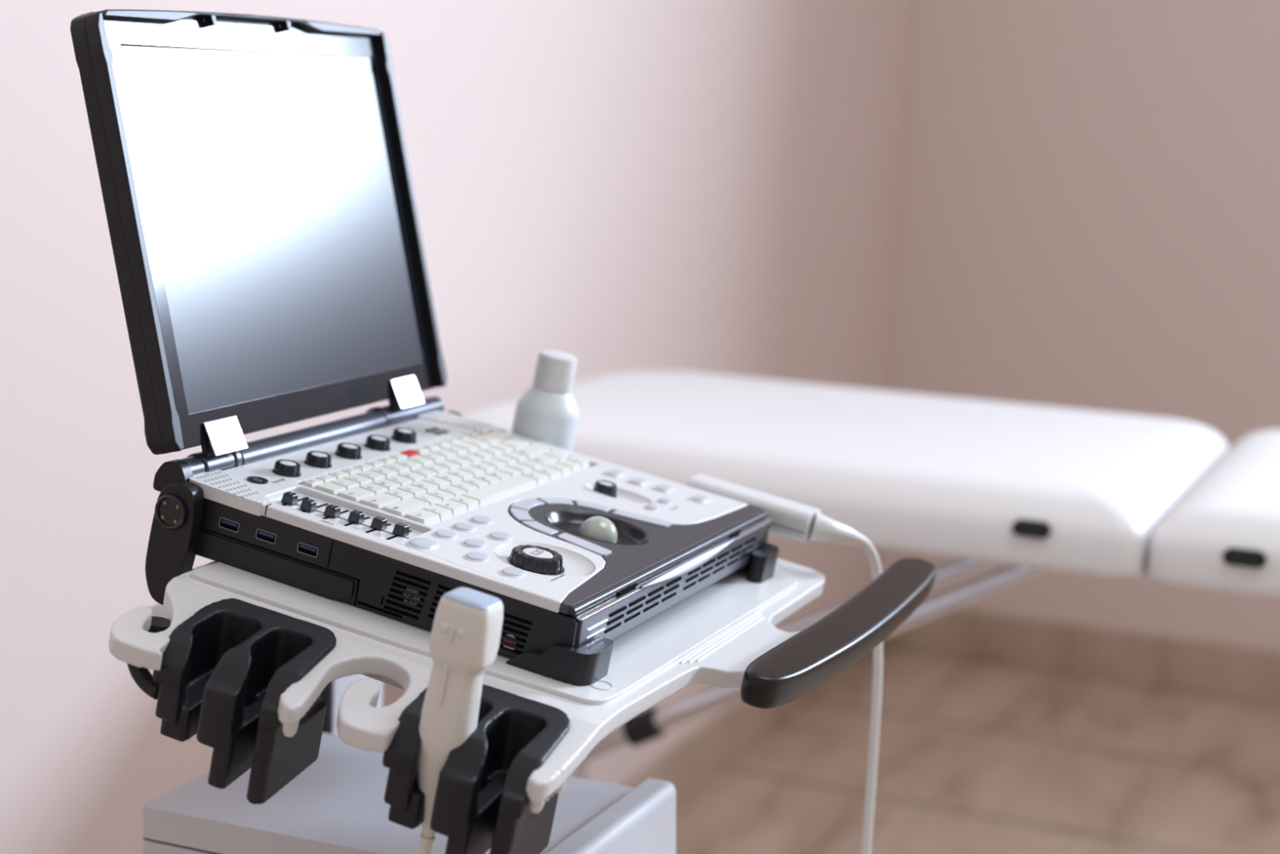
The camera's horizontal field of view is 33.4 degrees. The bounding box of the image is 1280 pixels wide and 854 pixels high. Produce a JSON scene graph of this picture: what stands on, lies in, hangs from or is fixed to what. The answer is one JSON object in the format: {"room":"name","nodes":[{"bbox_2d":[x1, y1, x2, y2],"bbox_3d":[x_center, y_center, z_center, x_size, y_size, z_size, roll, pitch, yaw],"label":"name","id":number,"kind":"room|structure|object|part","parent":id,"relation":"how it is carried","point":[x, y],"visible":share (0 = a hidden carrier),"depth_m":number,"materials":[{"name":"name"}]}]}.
{"room":"radiology room","nodes":[
{"label":"radiology room","id":0,"kind":"room"},
{"bbox_2d":[0,0,915,853],"bbox_3d":[-0.607,-0.524,1.917,0.150,2.800,6.210,6,10,22],"label":"wall","id":1,"kind":"structure","parent":0,"point":[717,187],"depth_m":2.83,"materials":[{"name":"paint"}]},
{"bbox_2d":[620,661,857,804],"bbox_3d":[-0.627,0.828,2.012,0.012,0.101,6.010,6,10,22],"label":"baseboard","id":2,"kind":"structure","parent":1,"relation":"attached to","point":[704,753],"depth_m":3.79,"materials":[{"name":"brown tile"}]},
{"bbox_2d":[675,644,1279,853],"bbox_3d":[1.325,1.121,1.337,4.575,0.100,6.210,6,10,22],"label":"floor","id":3,"kind":"structure","parent":0,"point":[976,755],"depth_m":3.89,"materials":[{"name":"brown tile"}]},
{"bbox_2d":[108,542,936,853],"bbox_3d":[-0.157,0.518,1.497,0.584,0.916,0.564,6,10,22],"label":"equipment cart","id":4,"kind":"object","parent":3,"relation":"on","point":[283,682],"visible":0.8,"depth_m":1.23,"materials":[{"name":"white plastic"}]},
{"bbox_2d":[70,9,771,657],"bbox_3d":[-0.121,-0.079,1.399,0.345,0.368,0.362,6,10,22],"label":"console","id":5,"kind":"object","parent":4,"relation":"on","point":[254,171],"visible":0.98,"depth_m":1.37,"materials":[{"name":"black plastic"}]},
{"bbox_3d":[-0.284,0.071,1.303,0.029,0.077,0.012,16,14,20],"label":"carry arm","id":6,"kind":"part","parent":5,"relation":"part of","materials":[{"name":"black plastic"}]},
{"bbox_3d":[-0.247,-0.139,1.437,0.013,0.272,0.350,-8,5,24],"label":"screen lid","id":7,"kind":"part","parent":5,"relation":"part of","materials":[{"name":"black plastic"}]},
{"bbox_3d":[-0.224,0.026,1.358,0.019,0.007,0.019,16,14,20],"label":"rotary knob","id":8,"kind":"part","parent":5,"relation":"part of","materials":[{"name":"black plastic"}]},
{"bbox_3d":[-0.210,0.021,1.393,0.019,0.007,0.019,16,14,20],"label":"rotary knob","id":9,"kind":"part","parent":5,"relation":"part of","materials":[{"name":"black plastic"}]},
{"bbox_3d":[-0.195,0.016,1.428,0.019,0.007,0.019,16,14,20],"label":"rotary knob","id":10,"kind":"part","parent":5,"relation":"part of","materials":[{"name":"black plastic"}]},
{"bbox_3d":[-0.179,0.011,1.464,0.019,0.007,0.019,16,14,20],"label":"rotary knob","id":11,"kind":"part","parent":5,"relation":"part of","materials":[{"name":"black plastic"}]},
{"bbox_3d":[-0.165,0.006,1.498,0.019,0.007,0.019,16,14,20],"label":"rotary knob","id":12,"kind":"part","parent":5,"relation":"part of","materials":[{"name":"black plastic"}]},
{"bbox_3d":[-0.152,0.025,1.616,0.029,0.077,0.012,16,14,20],"label":"carry arm","id":13,"kind":"part","parent":5,"relation":"part of","materials":[{"name":"plastic"}]},
{"bbox_2d":[383,570,533,653],"bbox_3d":[-0.105,0.107,1.241,0.095,0.025,0.004,16,14,20],"label":"vent","id":14,"kind":"object","parent":5,"relation":"attached to","point":[413,597],"depth_m":1.24,"materials":[{"name":"black plastic"}]},
{"bbox_2d":[271,478,677,581],"bbox_3d":[-0.103,0.049,1.379,0.205,0.001,0.263,16,14,20],"label":"control panel","id":15,"kind":"object","parent":5,"relation":"attached to","point":[281,478],"depth_m":1.27,"materials":[{"name":"white plastic"}]},
{"bbox_3d":[-0.062,0.079,1.283,0.036,0.008,0.036,16,14,20],"label":"rotary knob","id":16,"kind":"part","parent":5,"relation":"part of","materials":[{"name":"black plastic"}]},
{"bbox_2d":[545,509,651,544],"bbox_3d":[-0.028,0.070,1.382,0.071,0.012,0.061,16,14,20],"label":"trackball","id":17,"kind":"object","parent":5,"relation":"on","point":[593,526],"depth_m":1.39,"materials":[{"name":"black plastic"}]},
{"bbox_3d":[-0.024,0.042,1.474,0.018,0.008,0.018,16,14,20],"label":"rotary knob","id":18,"kind":"part","parent":5,"relation":"part of","materials":[{"name":"black plastic"}]},
{"bbox_2d":[604,577,681,633],"bbox_3d":[0.001,0.108,1.304,0.005,0.011,0.116,16,14,20],"label":"vent","id":19,"kind":"object","parent":5,"relation":"attached to","point":[620,610],"depth_m":1.30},
{"bbox_2d":[683,537,755,590],"bbox_3d":[0.052,0.090,1.426,0.005,0.011,0.130,16,14,20],"label":"vent","id":20,"kind":"object","parent":5,"relation":"attached to","point":[753,539],"depth_m":1.42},
{"bbox_2d":[686,473,882,853],"bbox_3d":[0.095,0.417,1.605,0.157,0.762,0.067,2,9,-2],"label":"probe","id":21,"kind":"object","parent":5,"relation":"attached to","point":[791,519],"visible":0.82,"depth_m":1.54,"materials":[{"name":"white plastic"}]},
{"bbox_2d":[417,586,503,853],"bbox_3d":[-0.098,0.482,1.236,0.045,0.813,0.118,6,10,19],"label":"probe","id":22,"kind":"object","parent":4,"relation":"in","point":[466,632],"visible":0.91,"depth_m":1.13,"materials":[{"name":"white plastic"}]},
{"bbox_2d":[511,349,579,451],"bbox_3d":[-0.074,-0.004,1.598,0.057,0.108,0.049,5,10,15],"label":"bottle","id":23,"kind":"object","parent":4,"relation":"on","point":[548,412],"visible":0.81,"depth_m":1.58,"materials":[{"name":"white plastic"}]},
{"bbox_3d":[-0.024,0.425,1.440,0.038,0.328,0.207,6,10,22],"label":"panel","id":24,"kind":"part","parent":4,"relation":"part of","materials":[{"name":"grey plastic"}]},
{"bbox_3d":[0.140,0.131,1.398,0.039,0.021,0.363,16,14,20],"label":"push handle","id":25,"kind":"part","parent":4,"relation":"part of","materials":[{"name":"black plastic"}]},
{"bbox_2d":[462,371,1279,778],"bbox_3d":[0.607,0.436,2.482,1.738,0.825,0.674,6,10,22],"label":"couch","id":26,"kind":"object","parent":3,"relation":"on","point":[1033,490],"visible":0.81,"depth_m":2.32,"materials":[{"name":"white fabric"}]},
{"bbox_3d":[-0.078,0.347,3.019,0.045,0.713,0.025,6,10,22],"label":"leg","id":27,"kind":"part","parent":26,"relation":"part of","materials":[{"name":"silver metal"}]},
{"bbox_2d":[462,371,1228,577],"bbox_3d":[0.233,0.027,2.584,0.856,0.083,0.668,6,10,22],"label":"cushion","id":28,"kind":"object","parent":26,"relation":"on","point":[1083,491],"depth_m":2.34,"materials":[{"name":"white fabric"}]},
{"bbox_3d":[0.638,0.113,2.424,1.660,0.007,0.590,6,10,22],"label":"underside rail","id":29,"kind":"part","parent":26,"relation":"part of","materials":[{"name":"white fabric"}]},
{"bbox_2d":[1147,429,1279,598],"bbox_3d":[1.028,0.114,2.260,0.860,0.083,0.668,6,10,22],"label":"cushion","id":30,"kind":"object","parent":26,"relation":"on","point":[1216,526],"depth_m":2.12,"materials":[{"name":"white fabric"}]},
{"bbox_2d":[880,0,1279,652],"bbox_3d":[2.630,-0.693,3.786,4.375,2.800,0.150,6,10,22],"label":"wall","id":31,"kind":"structure","parent":0,"point":[1091,218],"depth_m":4.46,"materials":[{"name":"paint"}]},
{"bbox_2d":[882,608,1279,700],"bbox_3d":[2.549,0.649,3.926,4.363,0.101,0.012,6,10,22],"label":"baseboard","id":32,"kind":"structure","parent":31,"relation":"attached to","point":[1180,662],"depth_m":4.56,"materials":[{"name":"brown tile"}]}
]}

